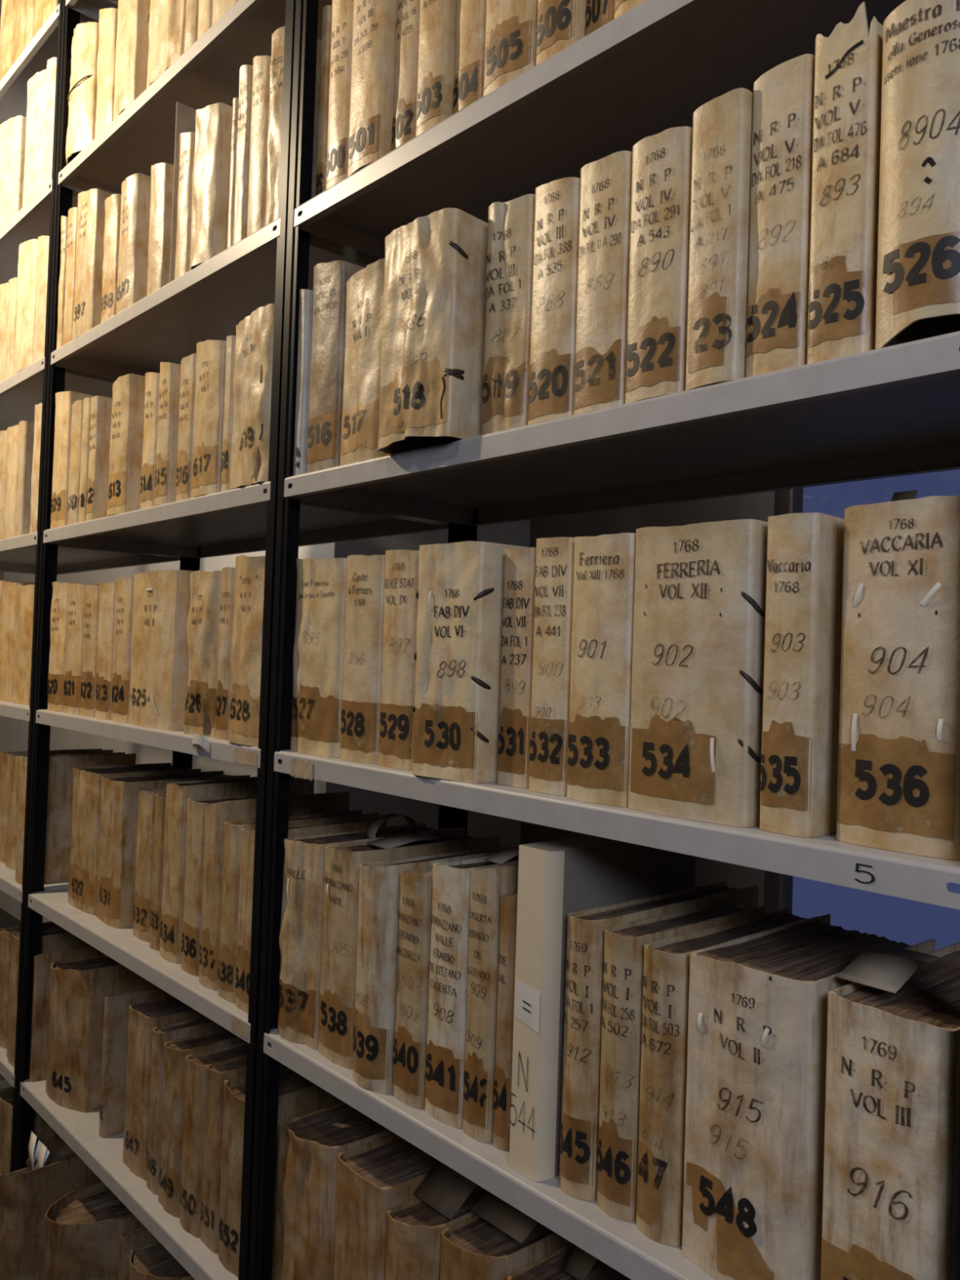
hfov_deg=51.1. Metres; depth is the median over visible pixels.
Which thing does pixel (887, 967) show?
flap
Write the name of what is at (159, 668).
volume
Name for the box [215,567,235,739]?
volume
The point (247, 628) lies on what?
volume
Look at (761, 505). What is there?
wall
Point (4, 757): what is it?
volume
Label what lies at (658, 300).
volume
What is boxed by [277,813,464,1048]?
volume
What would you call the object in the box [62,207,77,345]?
volume
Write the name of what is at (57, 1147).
volume
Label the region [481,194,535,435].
volume
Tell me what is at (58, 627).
volume
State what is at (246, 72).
volume
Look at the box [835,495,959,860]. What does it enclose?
volume
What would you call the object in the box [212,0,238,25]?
volume
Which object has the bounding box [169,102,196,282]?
divider
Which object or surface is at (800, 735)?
volume
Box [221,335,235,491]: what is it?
volume
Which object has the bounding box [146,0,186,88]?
volume
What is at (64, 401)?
volume
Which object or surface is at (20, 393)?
shelving unit
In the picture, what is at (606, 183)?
volume
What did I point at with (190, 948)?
volume
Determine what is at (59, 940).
volume
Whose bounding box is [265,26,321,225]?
volume
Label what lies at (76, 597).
volume
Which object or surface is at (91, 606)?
volume
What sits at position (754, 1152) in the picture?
volume
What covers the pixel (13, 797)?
volume
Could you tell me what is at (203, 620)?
volume
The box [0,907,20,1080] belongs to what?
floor
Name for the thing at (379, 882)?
volume
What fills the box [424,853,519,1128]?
volume
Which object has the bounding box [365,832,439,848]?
flap
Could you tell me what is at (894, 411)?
shelving unit
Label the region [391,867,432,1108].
volume
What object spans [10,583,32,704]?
volume
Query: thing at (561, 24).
volume
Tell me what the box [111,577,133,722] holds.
volume
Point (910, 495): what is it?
flap
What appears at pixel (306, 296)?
volume
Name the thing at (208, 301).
shelving unit
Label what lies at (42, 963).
volume
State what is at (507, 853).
flap
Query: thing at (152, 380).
volume
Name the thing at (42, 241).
volume
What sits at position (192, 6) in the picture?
volume
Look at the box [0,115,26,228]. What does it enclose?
volume
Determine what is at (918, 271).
volume
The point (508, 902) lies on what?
volume
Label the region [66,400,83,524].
volume
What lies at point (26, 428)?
volume
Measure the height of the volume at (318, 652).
0.274 m
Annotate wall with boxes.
[0,519,530,922]
[0,571,4,580]
[520,490,780,912]
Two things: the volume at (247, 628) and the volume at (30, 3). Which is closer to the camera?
the volume at (247, 628)
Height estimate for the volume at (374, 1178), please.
0.280 m
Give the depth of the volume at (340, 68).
1.37 m
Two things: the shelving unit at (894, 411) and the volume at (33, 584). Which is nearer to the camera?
the shelving unit at (894, 411)
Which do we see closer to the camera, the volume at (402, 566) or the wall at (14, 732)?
the volume at (402, 566)
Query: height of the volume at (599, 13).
0.262 m
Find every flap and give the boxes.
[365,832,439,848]
[413,1160,478,1219]
[471,1191,537,1243]
[484,846,519,864]
[562,1245,597,1279]
[836,944,943,993]
[891,489,917,501]
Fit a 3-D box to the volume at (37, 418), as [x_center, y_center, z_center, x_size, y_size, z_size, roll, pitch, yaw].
[-0.888,-0.381,2.335,0.287,0.292,0.082,3,-2,-42]
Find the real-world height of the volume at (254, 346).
0.263 m
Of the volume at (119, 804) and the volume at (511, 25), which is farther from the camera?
the volume at (119, 804)
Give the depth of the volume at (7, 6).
2.54 m
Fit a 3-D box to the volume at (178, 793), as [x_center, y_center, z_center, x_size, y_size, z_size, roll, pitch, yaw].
[-0.439,0.403,1.817,0.266,0.304,0.073,3,-2,-42]
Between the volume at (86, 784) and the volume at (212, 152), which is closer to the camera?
the volume at (212, 152)
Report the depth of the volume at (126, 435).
1.88 m
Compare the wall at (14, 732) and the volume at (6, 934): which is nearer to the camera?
the volume at (6, 934)
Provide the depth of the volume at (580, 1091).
1.00 m
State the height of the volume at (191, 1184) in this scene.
0.271 m
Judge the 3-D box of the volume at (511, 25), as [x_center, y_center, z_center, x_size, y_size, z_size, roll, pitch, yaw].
[0.132,-0.758,1.213,0.280,0.291,0.082,3,-2,-42]
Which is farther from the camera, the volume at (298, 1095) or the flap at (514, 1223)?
the volume at (298, 1095)
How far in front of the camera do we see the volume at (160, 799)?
1.78 m
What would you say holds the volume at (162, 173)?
on the shelving unit at (208, 301)
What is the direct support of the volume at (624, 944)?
on the shelving unit at (894, 411)
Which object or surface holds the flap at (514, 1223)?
on the volume at (473, 1248)
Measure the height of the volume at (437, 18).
0.280 m
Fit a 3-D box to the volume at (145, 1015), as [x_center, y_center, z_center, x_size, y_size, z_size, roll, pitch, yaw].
[-0.532,0.812,1.877,0.241,0.284,0.102,3,-2,-42]
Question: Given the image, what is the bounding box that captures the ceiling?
[0,0,1,25]
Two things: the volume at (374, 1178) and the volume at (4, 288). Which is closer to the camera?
the volume at (374, 1178)
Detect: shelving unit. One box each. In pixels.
[0,0,181,1173]
[13,0,449,1279]
[247,0,959,1279]
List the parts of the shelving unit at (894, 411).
post, post, shelf, shelf, shelf, shelf, post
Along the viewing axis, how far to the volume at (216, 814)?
1.60 m
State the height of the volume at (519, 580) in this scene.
0.262 m
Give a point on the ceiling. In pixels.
(0, 0)
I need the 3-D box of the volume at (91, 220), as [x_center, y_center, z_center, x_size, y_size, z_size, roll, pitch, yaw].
[-0.718,-0.777,2.160,0.279,0.312,0.111,3,-2,-42]
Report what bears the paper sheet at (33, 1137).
in the volume at (26, 1195)
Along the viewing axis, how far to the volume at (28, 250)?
2.33 m
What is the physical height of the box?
0.337 m
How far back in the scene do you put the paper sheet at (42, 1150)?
2.06 m
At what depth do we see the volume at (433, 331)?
1.16 m
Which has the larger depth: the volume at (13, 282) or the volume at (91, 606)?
the volume at (13, 282)
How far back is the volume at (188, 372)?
1.69 m
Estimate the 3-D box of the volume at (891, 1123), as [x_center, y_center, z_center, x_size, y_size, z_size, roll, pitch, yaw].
[0.404,0.426,0.856,0.270,0.274,0.101,3,-2,-42]
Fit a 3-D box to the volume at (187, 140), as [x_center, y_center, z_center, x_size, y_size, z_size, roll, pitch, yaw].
[-0.415,-0.748,1.821,0.272,0.259,0.050,3,-2,-42]
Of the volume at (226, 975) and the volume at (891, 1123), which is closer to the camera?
the volume at (891, 1123)
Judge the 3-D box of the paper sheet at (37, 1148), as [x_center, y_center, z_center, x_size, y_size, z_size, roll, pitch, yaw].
[-0.941,1.088,2.121,0.075,0.062,0.011,1,-2,41]
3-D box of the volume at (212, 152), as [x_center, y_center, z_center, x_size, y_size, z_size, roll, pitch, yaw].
[-0.373,-0.754,1.753,0.257,0.273,0.096,3,-2,-42]
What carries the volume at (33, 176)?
on the shelving unit at (20, 393)
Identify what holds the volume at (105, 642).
on the shelving unit at (208, 301)
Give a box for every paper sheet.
[25,1140,41,1168]
[28,1131,36,1170]
[34,1148,49,1168]
[36,1142,47,1168]
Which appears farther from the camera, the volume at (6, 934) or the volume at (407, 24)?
the volume at (6, 934)
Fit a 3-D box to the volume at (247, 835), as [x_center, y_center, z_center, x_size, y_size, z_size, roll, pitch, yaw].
[-0.264,0.421,1.573,0.234,0.270,0.063,3,-2,-42]
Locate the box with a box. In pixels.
[508,835,695,1181]
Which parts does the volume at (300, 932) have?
curled parchment strip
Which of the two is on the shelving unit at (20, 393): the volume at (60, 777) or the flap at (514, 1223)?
the volume at (60, 777)
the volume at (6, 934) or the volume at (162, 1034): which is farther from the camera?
the volume at (6, 934)
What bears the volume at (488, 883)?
on the shelving unit at (894, 411)
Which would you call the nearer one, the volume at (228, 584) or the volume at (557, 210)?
the volume at (557, 210)
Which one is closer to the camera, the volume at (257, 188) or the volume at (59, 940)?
the volume at (257, 188)
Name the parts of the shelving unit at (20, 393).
shelf, shelf, shelf, shelf, post, shelf, shelf, shelf, shelf, post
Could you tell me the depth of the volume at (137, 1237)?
1.81 m
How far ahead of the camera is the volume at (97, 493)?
2.00 m
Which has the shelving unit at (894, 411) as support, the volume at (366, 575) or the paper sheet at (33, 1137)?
the volume at (366, 575)
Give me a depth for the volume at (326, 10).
1.45 m
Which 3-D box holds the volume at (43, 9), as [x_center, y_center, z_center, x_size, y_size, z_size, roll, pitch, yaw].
[-0.918,-1.555,2.416,0.259,0.281,0.157,3,-2,-42]
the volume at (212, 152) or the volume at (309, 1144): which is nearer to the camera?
the volume at (309, 1144)
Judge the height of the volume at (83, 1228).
0.293 m
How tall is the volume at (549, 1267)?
0.296 m
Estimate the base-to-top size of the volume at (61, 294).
0.298 m
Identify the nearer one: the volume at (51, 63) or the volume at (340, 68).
the volume at (340, 68)
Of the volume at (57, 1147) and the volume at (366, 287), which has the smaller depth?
the volume at (366, 287)
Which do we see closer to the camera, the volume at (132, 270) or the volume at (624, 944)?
the volume at (624, 944)
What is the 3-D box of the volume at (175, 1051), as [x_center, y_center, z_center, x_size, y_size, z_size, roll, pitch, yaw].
[-0.432,0.819,1.759,0.248,0.273,0.074,3,-2,-42]
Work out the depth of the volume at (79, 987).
2.03 m
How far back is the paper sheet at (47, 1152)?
2.06 m
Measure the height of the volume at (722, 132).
0.259 m
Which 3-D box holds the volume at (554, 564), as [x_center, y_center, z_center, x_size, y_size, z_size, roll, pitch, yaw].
[0.163,0.030,1.136,0.253,0.269,0.054,3,-2,-42]
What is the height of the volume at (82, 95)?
0.286 m
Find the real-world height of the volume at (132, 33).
0.302 m
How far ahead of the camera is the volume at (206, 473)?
1.62 m
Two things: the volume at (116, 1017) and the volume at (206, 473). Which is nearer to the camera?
the volume at (206, 473)
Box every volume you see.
[0,0,14,80]
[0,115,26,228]
[0,282,8,382]
[0,430,7,539]
[0,580,35,702]
[0,748,113,862]
[0,921,62,1048]
[0,1086,74,1175]
[0,1152,102,1279]
[3,424,18,538]
[4,277,17,379]
[5,751,119,870]
[6,928,91,1066]
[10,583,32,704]
[11,0,26,66]
[13,239,37,374]
[13,420,34,536]
[15,751,136,884]
[22,69,47,207]
[25,0,35,47]
[28,584,34,705]
[28,946,104,1081]
[29,403,42,533]
[33,0,58,36]
[33,235,48,363]
[43,57,57,187]
[43,1181,144,1279]
[45,954,157,1112]
[47,581,99,711]
[50,391,93,528]
[56,215,67,349]
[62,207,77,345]
[62,583,91,714]
[66,22,98,164]
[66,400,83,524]
[67,762,200,915]
[71,188,113,340]
[78,397,91,522]
[80,584,99,716]
[85,395,112,520]
[94,8,117,137]
[94,582,115,719]
[96,770,249,928]
[98,986,170,1137]
[101,193,121,322]
[106,373,145,516]
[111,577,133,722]
[113,0,150,119]
[115,173,151,314]
[118,1226,157,1279]
[122,995,204,1180]
[128,569,206,730]
[128,1240,195,1279]
[133,787,166,942]
[140,372,159,509]
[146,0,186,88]
[146,162,173,295]
[146,1016,224,1194]
[149,793,166,951]
[154,361,181,506]
[157,1028,245,1217]
[160,775,314,964]
[174,131,195,279]
[175,353,196,501]
[179,1041,247,1237]
[181,791,300,976]
[182,570,222,737]
[183,0,199,52]
[189,102,232,270]
[191,339,226,497]
[197,0,213,39]
[199,791,350,990]
[200,1054,282,1253]
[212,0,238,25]
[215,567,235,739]
[217,809,379,1003]
[217,1064,342,1276]
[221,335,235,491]
[226,97,239,248]
[228,555,265,746]
[229,303,275,489]
[232,64,253,244]
[235,817,386,1013]
[246,55,271,236]
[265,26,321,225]
[273,1101,395,1279]
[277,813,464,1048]
[290,557,346,757]
[293,288,313,475]
[306,260,364,472]
[315,4,332,195]
[318,831,499,1068]
[325,0,353,190]
[333,1133,439,1279]
[340,257,389,465]
[340,555,385,764]
[347,0,397,177]
[352,845,502,1093]
[377,208,488,454]
[378,549,419,769]
[385,1185,487,1279]
[391,0,420,151]
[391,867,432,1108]
[412,541,529,782]
[415,0,457,136]
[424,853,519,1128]
[440,1213,570,1279]
[453,0,486,114]
[462,862,518,1142]
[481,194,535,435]
[483,0,537,96]
[492,892,517,1151]
[497,546,536,788]
[506,1242,631,1279]
[528,177,580,424]
[528,537,574,795]
[536,0,586,65]
[559,880,758,1200]
[566,533,635,807]
[573,150,632,414]
[585,0,614,35]
[596,898,765,1221]
[613,0,645,18]
[625,126,693,403]
[627,519,768,827]
[635,907,830,1246]
[681,915,935,1279]
[684,88,753,391]
[745,53,814,377]
[760,512,844,837]
[807,1,883,364]
[821,941,959,1279]
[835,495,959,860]
[875,0,959,349]
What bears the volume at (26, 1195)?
on the shelving unit at (208, 301)
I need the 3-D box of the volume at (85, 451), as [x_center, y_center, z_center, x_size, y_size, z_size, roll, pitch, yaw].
[-0.713,-0.360,2.121,0.258,0.253,0.039,3,-2,-42]
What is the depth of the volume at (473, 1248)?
1.13 m
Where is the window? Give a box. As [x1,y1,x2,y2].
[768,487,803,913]
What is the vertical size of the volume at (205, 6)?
0.275 m
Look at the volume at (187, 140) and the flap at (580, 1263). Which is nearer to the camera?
the flap at (580, 1263)
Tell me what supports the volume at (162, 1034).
on the shelving unit at (208, 301)
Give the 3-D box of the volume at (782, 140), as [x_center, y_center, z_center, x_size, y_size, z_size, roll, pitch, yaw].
[0.348,-0.356,0.945,0.261,0.267,0.057,3,-2,-42]
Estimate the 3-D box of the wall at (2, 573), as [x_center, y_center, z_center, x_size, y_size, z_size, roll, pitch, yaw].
[-3.134,-0.394,5.676,5.000,3.810,0.100,3,-2,-42]
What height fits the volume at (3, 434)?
0.270 m
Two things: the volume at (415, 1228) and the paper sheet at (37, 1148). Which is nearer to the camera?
the volume at (415, 1228)
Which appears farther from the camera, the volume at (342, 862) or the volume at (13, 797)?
the volume at (13, 797)
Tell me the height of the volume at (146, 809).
0.274 m
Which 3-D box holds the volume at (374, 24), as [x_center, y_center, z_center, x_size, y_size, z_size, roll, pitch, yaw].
[-0.060,-0.758,1.404,0.254,0.286,0.076,3,-2,-42]
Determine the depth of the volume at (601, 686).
0.99 m
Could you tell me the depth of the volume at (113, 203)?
1.97 m
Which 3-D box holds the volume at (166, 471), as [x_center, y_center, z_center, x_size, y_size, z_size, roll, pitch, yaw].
[-0.451,-0.358,1.847,0.289,0.256,0.052,3,-2,-42]
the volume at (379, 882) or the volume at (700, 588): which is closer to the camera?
the volume at (700, 588)
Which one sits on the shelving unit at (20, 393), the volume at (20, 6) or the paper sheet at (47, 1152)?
the volume at (20, 6)
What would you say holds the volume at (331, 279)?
on the shelving unit at (894, 411)
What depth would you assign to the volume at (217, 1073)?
1.57 m
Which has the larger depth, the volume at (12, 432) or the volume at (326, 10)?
the volume at (12, 432)
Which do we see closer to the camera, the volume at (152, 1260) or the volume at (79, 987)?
the volume at (152, 1260)
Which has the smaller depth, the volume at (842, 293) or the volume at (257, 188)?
the volume at (842, 293)
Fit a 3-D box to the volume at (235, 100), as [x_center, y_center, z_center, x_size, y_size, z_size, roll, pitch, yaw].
[-0.306,-0.741,1.689,0.252,0.248,0.016,3,-2,-42]
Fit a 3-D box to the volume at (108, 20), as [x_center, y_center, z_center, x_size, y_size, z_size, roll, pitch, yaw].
[-0.685,-1.157,2.111,0.223,0.280,0.092,3,-2,-42]
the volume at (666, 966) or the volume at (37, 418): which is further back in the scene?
the volume at (37, 418)
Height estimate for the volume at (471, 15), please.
0.266 m
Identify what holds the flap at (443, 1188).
on the volume at (415, 1228)
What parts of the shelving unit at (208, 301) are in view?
post, shelf, shelf, shelf, shelf, post, shelf, shelf, shelf, post, post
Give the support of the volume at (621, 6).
on the shelving unit at (894, 411)
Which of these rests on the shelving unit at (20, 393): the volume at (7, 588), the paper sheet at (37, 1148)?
the volume at (7, 588)
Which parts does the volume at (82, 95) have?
cord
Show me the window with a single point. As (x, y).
(791, 500)
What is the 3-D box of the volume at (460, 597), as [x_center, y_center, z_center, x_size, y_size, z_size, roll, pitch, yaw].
[0.051,0.028,1.240,0.271,0.270,0.117,3,-2,-42]

